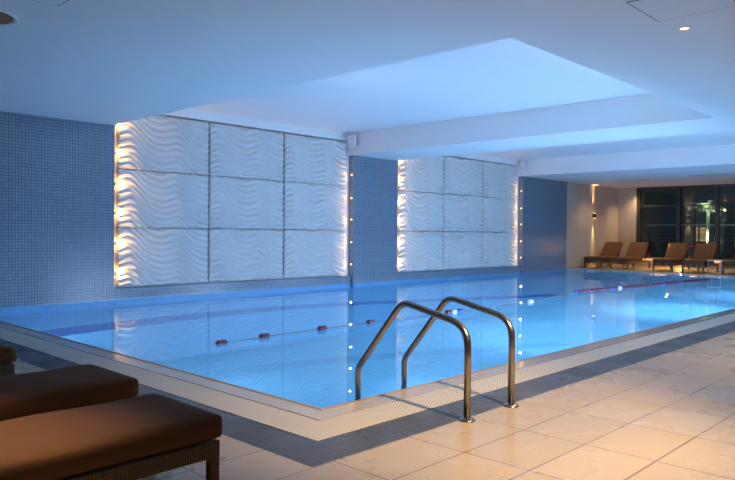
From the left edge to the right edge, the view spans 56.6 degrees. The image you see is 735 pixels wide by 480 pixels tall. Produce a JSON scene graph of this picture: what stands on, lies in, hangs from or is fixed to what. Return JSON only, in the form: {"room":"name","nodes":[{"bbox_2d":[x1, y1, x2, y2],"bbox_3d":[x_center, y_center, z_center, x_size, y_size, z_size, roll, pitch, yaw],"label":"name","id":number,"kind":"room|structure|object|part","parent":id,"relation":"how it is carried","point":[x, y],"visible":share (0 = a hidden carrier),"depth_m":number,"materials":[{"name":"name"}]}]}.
{"room":"indoor swimming pool","nodes":[
{"label":"indoor swimming pool","id":0,"kind":"room"},
{"bbox_2d":[0,109,566,306],"bbox_3d":[-1.862,-0.102,15.019,0.430,4.950,25.115,1,1,44],"label":"wall","id":1,"kind":"structure","parent":0,"point":[58,227],"depth_m":11.84,"materials":[{"name":"blue tile"}]},
{"bbox_2d":[115,228,207,285],"bbox_3d":[-3.813,0.301,12.816,0.125,1.030,1.852,1,1,44],"label":"panel","id":2,"kind":"object","parent":1,"relation":"attached to","point":[144,256],"visible":1,"depth_m":12.72,"materials":[{"name":"grey stone"}]},
{"bbox_2d":[116,169,208,227],"bbox_3d":[-3.804,-0.746,12.805,0.125,1.030,1.852,1,1,44],"label":"panel","id":3,"kind":"object","parent":1,"relation":"attached to","point":[148,199],"visible":1,"depth_m":12.71,"materials":[{"name":"grey"}]},
{"bbox_2d":[116,115,208,174],"bbox_3d":[-3.795,-1.792,12.794,0.125,1.030,1.852,1,1,44],"label":"panel","id":4,"kind":"object","parent":1,"relation":"attached to","point":[157,143],"visible":0.94,"depth_m":12.74,"materials":[{"name":"grey"}]},
{"bbox_2d":[207,229,282,280],"bbox_3d":[-2.507,0.297,14.180,0.125,1.030,1.852,1,1,44],"label":"panel","id":5,"kind":"object","parent":1,"relation":"attached to","point":[233,254],"visible":1,"depth_m":14.09,"materials":[{"name":"grey stone"}]},
{"bbox_2d":[207,176,283,228],"bbox_3d":[-2.498,-0.749,14.168,0.125,1.030,1.852,1,1,44],"label":"panel","id":6,"kind":"object","parent":1,"relation":"attached to","point":[233,203],"visible":1,"depth_m":14.08,"materials":[{"name":"grey stone"}]},
{"bbox_2d":[208,123,283,180],"bbox_3d":[-2.489,-1.795,14.157,0.125,1.030,1.852,1,1,44],"label":"panel","id":7,"kind":"object","parent":1,"relation":"attached to","point":[236,152],"visible":1,"depth_m":14.07,"materials":[{"name":"grey"}]},
{"bbox_2d":[282,230,344,276],"bbox_3d":[-1.201,0.294,15.543,0.125,1.030,1.852,1,1,44],"label":"panel","id":8,"kind":"object","parent":1,"relation":"attached to","point":[305,252],"visible":1,"depth_m":15.46,"materials":[{"name":"grey stone"}]},
{"bbox_2d":[282,182,345,229],"bbox_3d":[-1.192,-0.752,15.532,0.125,1.030,1.852,1,1,44],"label":"panel","id":9,"kind":"object","parent":1,"relation":"attached to","point":[305,206],"visible":1,"depth_m":15.45,"materials":[{"name":"grey stone"}]},
{"bbox_2d":[283,133,345,185],"bbox_3d":[-1.183,-1.798,15.521,0.125,1.030,1.852,1,1,44],"label":"panel","id":10,"kind":"object","parent":1,"relation":"attached to","point":[312,160],"visible":1,"depth_m":15.44,"materials":[{"name":"grey"}]},
{"bbox_2d":[397,231,442,270],"bbox_3d":[1.413,0.288,18.272,0.125,1.030,1.852,1,1,44],"label":"panel","id":11,"kind":"object","parent":1,"relation":"attached to","point":[416,250],"visible":0.99,"depth_m":18.18,"materials":[{"name":"grey stone"}]},
{"bbox_2d":[397,191,442,230],"bbox_3d":[1.422,-0.759,18.261,0.125,1.030,1.852,1,1,44],"label":"panel","id":12,"kind":"object","parent":1,"relation":"attached to","point":[417,211],"visible":0.98,"depth_m":18.18,"materials":[{"name":"grey stone"}]},
{"bbox_2d":[398,156,443,192],"bbox_3d":[1.431,-1.805,18.249,0.125,1.030,1.852,1,1,44],"label":"panel","id":13,"kind":"object","parent":1,"relation":"attached to","point":[420,174],"visible":0.85,"depth_m":18.22,"materials":[{"name":"grey stone"}]},
{"bbox_2d":[442,232,481,268],"bbox_3d":[2.717,0.285,19.633,0.125,1.030,1.852,1,1,44],"label":"panel","id":14,"kind":"object","parent":1,"relation":"attached to","point":[460,249],"visible":1,"depth_m":19.56,"materials":[{"name":"grey"}]},
{"bbox_2d":[442,194,481,231],"bbox_3d":[2.726,-0.762,19.622,0.125,1.030,1.852,1,1,44],"label":"panel","id":15,"kind":"object","parent":1,"relation":"attached to","point":[460,212],"visible":1,"depth_m":19.55,"materials":[{"name":"grey stone"}]},
{"bbox_2d":[441,156,482,195],"bbox_3d":[2.735,-1.808,19.610,0.125,1.030,1.852,1,1,44],"label":"panel","id":16,"kind":"object","parent":1,"relation":"attached to","point":[460,176],"visible":1,"depth_m":19.54,"materials":[{"name":"grey stone"}]},
{"bbox_2d":[481,232,515,266],"bbox_3d":[4.021,0.281,20.994,0.125,1.030,1.852,1,1,44],"label":"panel","id":17,"kind":"object","parent":1,"relation":"attached to","point":[498,248],"visible":1,"depth_m":20.93,"materials":[{"name":"grey stone"}]},
{"bbox_2d":[481,197,515,231],"bbox_3d":[4.030,-0.765,20.983,0.125,1.030,1.852,1,1,44],"label":"panel","id":18,"kind":"object","parent":1,"relation":"attached to","point":[498,214],"visible":1,"depth_m":20.91,"materials":[{"name":"grey stone"}]},
{"bbox_2d":[480,162,516,198],"bbox_3d":[4.039,-1.811,20.972,0.125,1.030,1.852,1,1,44],"label":"panel","id":19,"kind":"object","parent":1,"relation":"attached to","point":[498,180],"visible":1,"depth_m":20.89,"materials":[{"name":"grey stone"}]},
{"bbox_2d":[0,0,734,187],"bbox_3d":[5.346,-2.219,11.284,15.950,0.601,29.700,1,1,44],"label":"ceiling","id":20,"kind":"structure","parent":0,"point":[591,92],"depth_m":8.55,"materials":[{"name":"white paint"}]},
{"bbox_2d":[0,10,18,26],"bbox_3d":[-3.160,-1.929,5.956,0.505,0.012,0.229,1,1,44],"label":"ceiling speaker","id":21,"kind":"object","parent":20,"relation":"attached to","point":[6,18],"visible":1,"depth_m":5.95,"materials":[{"name":"white plastic"}]},
{"bbox_2d":[0,12,13,24],"bbox_3d":[-3.335,-1.933,5.877,0.524,0.001,0.524,1,1,44],"label":"grille","id":22,"kind":"object","parent":21,"relation":"attached to","point":[6,18],"depth_m":5.96,"materials":[{"name":"grey metal"}]},
{"bbox_2d":[33,0,68,5],"bbox_3d":[-2.595,-1.919,5.147,0.600,0.005,0.750,1,1,44],"label":"ceiling hatch","id":23,"kind":"object","parent":20,"relation":"attached to","point":[50,2],"visible":1,"depth_m":5.50,"materials":[{"name":"grey paint"}]},
{"bbox_2d":[348,134,355,146],"bbox_3d":[-0.366,-2.319,15.951,0.200,0.270,0.112,1,1,44],"label":"wall speaker","id":24,"kind":"object","parent":20,"relation":"attached to","point":[351,138],"visible":1,"depth_m":15.90,"materials":[{"name":"grey plastic"}]},
{"bbox_2d":[348,135,352,144],"bbox_3d":[-0.401,-2.319,15.915,0.150,0.220,0.012,1,1,44],"label":"grille","id":25,"kind":"object","parent":24,"relation":"attached to","point":[350,137],"depth_m":15.90,"materials":[{"name":"white plastic"}]},
{"bbox_2d":[520,160,526,168],"bbox_3d":[4.908,-2.378,21.499,0.200,0.270,0.112,1,1,44],"label":"wall speaker","id":26,"kind":"object","parent":20,"relation":"attached to","point":[523,163],"visible":1,"depth_m":21.45,"materials":[{"name":"grey plastic"}]},
{"bbox_2d":[520,161,524,167],"bbox_3d":[4.873,-2.377,21.463,0.150,0.220,0.012,1,1,44],"label":"grille","id":27,"kind":"object","parent":26,"relation":"attached to","point":[522,163],"depth_m":21.46,"materials":[{"name":"white plastic"}]},
{"bbox_2d":[626,0,734,21],"bbox_3d":[2.708,-1.874,5.240,1.190,0.005,0.660,1,1,44],"label":"ceiling hatch","id":28,"kind":"object","parent":20,"relation":"attached to","point":[659,10],"visible":1,"depth_m":5.49,"materials":[{"name":"grey paint"}]},
{"bbox_2d":[678,26,690,30],"bbox_3d":[2.821,-1.880,6.073,0.103,0.009,0.104,1,1,44],"label":"recessed light","id":29,"kind":"object","parent":20,"relation":"in","point":[685,27],"visible":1,"depth_m":6.07,"materials":[{"name":"white glass"}]},
{"bbox_2d":[11,265,734,479],"bbox_3d":[5.333,1.254,11.027,15.520,0.250,29.300,1,1,44],"label":"floor","id":30,"kind":"structure","parent":0,"point":[670,415],"depth_m":3.98,"materials":[{"name":"beige tile"}]},
{"bbox_2d":[0,343,16,375],"bbox_3d":[-3.369,0.698,4.367,0.610,0.853,1.934,1,1,42],"label":"sun lounger","id":31,"kind":"object","parent":30,"relation":"on","point":[8,354],"visible":0.77,"depth_m":4.83,"materials":[{"name":"brown fabric"}]},
{"bbox_3d":[-3.379,0.916,4.362,0.608,0.075,1.910,1,1,42],"label":"frame","id":32,"kind":"part","parent":31,"relation":"part of","materials":[{"name":"wicker"}]},
{"bbox_2d":[0,343,16,363],"bbox_3d":[-3.147,0.807,4.610,0.606,0.135,1.270,1,1,42],"label":"seat cushion","id":33,"kind":"object","parent":31,"relation":"on","point":[8,354],"depth_m":4.84,"materials":[{"name":"brown fabric"}]},
{"bbox_2d":[0,364,138,420],"bbox_3d":[-2.170,0.719,3.385,0.610,0.853,1.934,1,1,42],"label":"sun lounger","id":34,"kind":"object","parent":30,"relation":"on","point":[32,393],"visible":0.71,"depth_m":3.67,"materials":[{"name":"brown fabric"}]},
{"bbox_3d":[-2.181,0.938,3.380,0.608,0.075,1.910,1,1,42],"label":"frame","id":35,"kind":"part","parent":34,"relation":"part of","materials":[{"name":"wicker"}]},
{"bbox_2d":[0,393,221,479],"bbox_3d":[-1.532,0.732,2.628,0.610,0.853,1.934,1,1,42],"label":"sun lounger","id":36,"kind":"object","parent":30,"relation":"on","point":[138,437],"visible":1,"depth_m":2.85,"materials":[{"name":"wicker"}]},
{"bbox_3d":[-1.542,0.951,2.623,0.608,0.075,1.910,1,1,42],"label":"frame","id":37,"kind":"part","parent":36,"relation":"part of","materials":[{"name":"wicker"}]},
{"bbox_3d":[-0.709,1.075,3.126,0.045,0.171,0.045,1,1,42],"label":"leg","id":38,"kind":"part","parent":36,"relation":"part of","materials":[{"name":"wicker"}]},
{"bbox_2d":[2,318,713,441],"bbox_3d":[3.559,1.206,14.163,8.619,0.246,20.133,1,1,44],"label":"trim","id":39,"kind":"structure","parent":30,"relation":"attached to","point":[713,318],"depth_m":5.08,"materials":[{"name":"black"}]},
{"bbox_2d":[0,268,734,440],"bbox_3d":[3.555,1.204,14.168,8.607,0.250,20.109,1,1,44],"label":"trim","id":40,"kind":"structure","parent":30,"relation":"attached to","point":[306,427],"depth_m":5.26,"materials":[{"name":"beige tile"}]},
{"bbox_2d":[0,268,734,420],"bbox_3d":[3.444,1.202,14.274,8.300,0.250,19.495,1,1,44],"label":"trim","id":41,"kind":"structure","parent":30,"relation":"attached to","point":[303,410],"depth_m":5.74,"materials":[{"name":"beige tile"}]},
{"bbox_2d":[0,268,734,466],"bbox_3d":[3.668,1.207,14.059,8.922,0.250,20.739,1,1,44],"label":"trim","id":42,"kind":"structure","parent":30,"relation":"attached to","point":[305,451],"depth_m":4.55,"materials":[{"name":"tile"}]},
{"bbox_2d":[355,296,518,422],"bbox_3d":[0.468,1.311,4.910,1.079,1.782,0.632,1,1,44],"label":"pool ladder","id":43,"kind":"object","parent":30,"relation":"attached to","point":[435,314],"visible":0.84,"depth_m":4.75,"materials":[{"name":"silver metal"}]},
{"bbox_3d":[0.282,1.311,4.726,1.031,1.782,0.046,1,1,44],"label":"handrail","id":44,"kind":"part","parent":43,"relation":"part of","materials":[{"name":"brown metal"}]},
{"bbox_3d":[0.644,1.310,5.104,1.031,1.782,0.046,1,1,44],"label":"handrail","id":45,"kind":"part","parent":43,"relation":"part of","materials":[{"name":"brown metal"}]},
{"bbox_2d":[584,242,624,268],"bbox_3d":[8.720,0.538,25.109,0.658,0.938,1.934,1,1,45],"label":"sun lounger","id":46,"kind":"object","parent":30,"relation":"on","point":[610,249],"visible":0.91,"depth_m":25.23,"materials":[{"name":"brown fabric"}]},
{"bbox_3d":[8.727,0.779,25.119,0.657,0.082,1.910,1,1,45],"label":"frame","id":47,"kind":"part","parent":46,"relation":"part of","materials":[{"name":"wood"}]},
{"bbox_2d":[584,256,614,260],"bbox_3d":[8.487,0.660,24.879,0.654,0.148,1.270,1,1,45],"label":"seat cushion","id":48,"kind":"object","parent":46,"relation":"on","point":[590,258],"depth_m":24.52,"materials":[{"name":"brown fabric"}]},
{"bbox_2d":[600,242,622,256],"bbox_3d":[9.086,0.378,25.478,0.654,0.153,0.781,1,45,45],"label":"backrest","id":49,"kind":"object","parent":46,"relation":"on","point":[610,248],"depth_m":25.42,"materials":[{"name":"brown fabric"}]},
{"bbox_2d":[610,242,650,269],"bbox_3d":[9.474,0.550,24.595,0.658,0.938,1.934,1,1,45],"label":"sun lounger","id":50,"kind":"object","parent":30,"relation":"on","point":[635,254],"visible":0.99,"depth_m":24.73,"materials":[{"name":"brown fabric"}]},
{"bbox_2d":[610,256,642,261],"bbox_3d":[9.240,0.672,24.365,0.654,0.148,1.270,1,1,45],"label":"seat cushion","id":51,"kind":"object","parent":50,"relation":"on","point":[625,258],"depth_m":24.04,"materials":[{"name":"brown fabric"}]},
{"bbox_3d":[9.481,0.791,24.605,0.657,0.082,1.910,1,1,45],"label":"frame","id":52,"kind":"part","parent":50,"relation":"part of","materials":[{"name":"wood"}]},
{"bbox_2d":[625,242,648,257],"bbox_3d":[9.840,0.390,24.964,0.654,0.153,0.781,1,45,45],"label":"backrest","id":53,"kind":"object","parent":50,"relation":"on","point":[636,249],"depth_m":24.91,"materials":[{"name":"brown fabric"}]},
{"bbox_2d":[652,243,689,271],"bbox_3d":[10.488,0.570,23.553,0.659,0.938,1.934,1,1,41],"label":"sun lounger","id":54,"kind":"object","parent":30,"relation":"on","point":[675,254],"visible":0.94,"depth_m":23.70,"materials":[{"name":"brown fabric"}]},
{"bbox_3d":[10.494,0.811,23.564,0.657,0.082,1.910,1,1,41],"label":"frame","id":55,"kind":"part","parent":54,"relation":"part of","materials":[{"name":"wood"}]},
{"bbox_2d":[652,258,683,262],"bbox_3d":[10.271,0.692,23.307,0.654,0.148,1.270,1,1,41],"label":"seat cushion","id":56,"kind":"object","parent":54,"relation":"on","point":[659,260],"depth_m":22.93,"materials":[{"name":"brown fabric"}]},
{"bbox_2d":[664,243,687,258],"bbox_3d":[10.827,0.409,23.946,0.654,0.153,0.781,1,45,41],"label":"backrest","id":57,"kind":"object","parent":54,"relation":"on","point":[674,250],"depth_m":23.90,"materials":[{"name":"brown fabric"}]},
{"bbox_2d":[682,243,718,273],"bbox_3d":[10.965,0.586,22.471,0.658,0.938,1.934,1,1,40],"label":"sun lounger","id":58,"kind":"object","parent":30,"relation":"on","point":[703,252],"visible":0.96,"depth_m":22.67,"materials":[{"name":"brown fabric"}]},
{"bbox_2d":[682,259,711,264],"bbox_3d":[10.752,0.708,22.221,0.654,0.148,1.270,1,1,40],"label":"seat cushion","id":59,"kind":"object","parent":58,"relation":"on","point":[693,261],"depth_m":21.81,"materials":[{"name":"brown fabric"}]},
{"bbox_3d":[10.971,0.827,22.482,0.657,0.082,1.910,1,1,40],"label":"frame","id":60,"kind":"part","parent":58,"relation":"part of","materials":[{"name":"wood"}]},
{"bbox_2d":[692,243,717,261],"bbox_3d":[11.297,0.425,22.870,0.654,0.153,0.781,1,45,40],"label":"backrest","id":61,"kind":"object","parent":58,"relation":"on","point":[707,251],"depth_m":22.83,"materials":[{"name":"brown fabric"}]},
{"bbox_2d":[708,260,724,273],"bbox_3d":[11.090,0.849,21.713,0.400,0.430,0.400,1,1,44],"label":"side table","id":62,"kind":"object","parent":30,"relation":"on","point":[708,260],"visible":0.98,"depth_m":21.69,"materials":[{"name":"grey plastic"}]},
{"bbox_2d":[721,256,734,273],"bbox_3d":[11.982,0.602,21.846,0.658,0.938,1.934,1,1,44],"label":"sun lounger","id":63,"kind":"object","parent":30,"relation":"on","point":[725,264],"visible":0.98,"depth_m":21.28,"materials":[{"name":"brown wood"}]},
{"bbox_3d":[11.989,0.842,21.857,0.657,0.082,1.910,1,1,44],"label":"frame","id":64,"kind":"part","parent":63,"relation":"part of","materials":[{"name":"wood"}]},
{"bbox_2d":[722,260,734,265],"bbox_3d":[11.753,0.723,21.612,0.654,0.148,1.270,1,1,44],"label":"seat cushion","id":65,"kind":"object","parent":63,"relation":"on","point":[725,263],"depth_m":21.26,"materials":[{"name":"brown fabric"}]},
{"bbox_2d":[566,182,636,268],"bbox_3d":[8.666,-0.429,25.497,1.130,3.264,4.585,1,1,44],"label":"wall","id":66,"kind":"structure","parent":0,"point":[615,209],"depth_m":25.63,"materials":[{"name":"beige paint"}]},
{"bbox_2d":[635,257,734,269],"bbox_3d":[15.826,1.038,21.470,14.820,0.540,0.500,1,1,44],"label":"wall","id":67,"kind":"structure","parent":0,"point":[646,258],"depth_m":25.46,"materials":[{"name":"beige paint"}]},
{"bbox_2d":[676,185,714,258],"bbox_3d":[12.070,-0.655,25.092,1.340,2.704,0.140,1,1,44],"label":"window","id":68,"kind":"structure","parent":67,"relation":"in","point":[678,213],"depth_m":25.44,"materials":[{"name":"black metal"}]},
{"bbox_2d":[714,184,734,259],"bbox_3d":[13.081,-0.636,24.124,1.460,2.704,0.140,1,1,44],"label":"window","id":69,"kind":"structure","parent":67,"relation":"in","point":[717,186],"depth_m":24.52,"materials":[{"name":"black metal"}]},
{"bbox_2d":[636,186,734,257],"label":"window","id":70,"kind":"structure","parent":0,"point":[660,236],"depth_m":36.74,"materials":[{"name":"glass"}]},
{"bbox_3d":[17.379,-0.298,35.918,0.780,0.750,0.020,1,1,44],"label":"pane","id":71,"kind":"part","parent":70,"relation":"part of","materials":[{"name":"glass"}]},
{"bbox_3d":[3.405,1.783,14.312,8.407,1.388,19.509,1,1,44],"label":"floor","id":72,"kind":"structure","parent":0,"visible":0},
{"bbox_2d":[0,269,734,407],"bbox_3d":[3.346,1.087,14.367,8.163,0.001,19.085,1,1,44],"label":"pool water","id":73,"kind":"object","parent":72,"relation":"in","point":[316,368],"visible":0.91,"depth_m":9.11,"materials":[{"name":"blue liquid"}]},
{"bbox_2d":[215,277,731,343],"bbox_3d":[4.123,1.170,13.606,0.710,0.250,19.053,1,1,44],"label":"lane rope","id":74,"kind":"object","parent":73,"relation":"on","point":[372,321],"visible":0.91,"depth_m":11.64,"materials":[{"name":"red"}]},
{"label":"outside","id":75,"kind":"structure","parent":0,"visible":0},
{"bbox_3d":[18.727,1.171,28.246,32.000,0.180,13.300,1,1,44],"label":"floor","id":76,"kind":"structure","parent":75,"visible":0},
{"bbox_2d":[684,192,696,256],"bbox_3d":[14.126,-0.527,29.915,0.400,3.100,0.350,1,1,44],"label":"pillar","id":77,"kind":"structure","parent":76,"relation":"on","point":[689,197],"depth_m":29.77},
{"bbox_2d":[647,224,734,254],"bbox_3d":[17.760,0.247,25.917,14.200,1.700,0.060,1,1,44],"label":"balustrade","id":78,"kind":"object","parent":76,"relation":"on","point":[649,225],"visible":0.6,"depth_m":29.42,"materials":[{"name":"black metal"}]},
{"bbox_3d":[12.705,0.181,30.759,0.050,1.640,0.050,1,1,44],"label":"post","id":79,"kind":"part","parent":78,"relation":"part of","materials":[{"name":"grey metal"}]},
{"bbox_3d":[17.767,-0.573,25.908,14.200,0.060,0.060,1,1,44],"label":"handrail","id":80,"kind":"part","parent":78,"relation":"part of","materials":[{"name":"grey metal"}]},
{"bbox_3d":[14.221,0.210,29.306,0.050,1.640,0.050,1,1,44],"label":"post","id":81,"kind":"part","parent":78,"relation":"part of","materials":[{"name":"grey metal"}]},
{"bbox_3d":[17.762,-0.088,25.913,14.200,0.030,0.030,1,1,44],"label":"rail","id":82,"kind":"part","parent":78,"relation":"part of","materials":[{"name":"grey metal"}]},
{"bbox_2d":[691,200,732,242],"bbox_3d":[13.977,-0.298,28.072,2.159,2.683,1.598,1,1,44],"label":"palm tree","id":83,"kind":"object","parent":76,"relation":"on","point":[708,208],"visible":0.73,"depth_m":28.06,"materials":[{"name":"green plant"}]}
]}

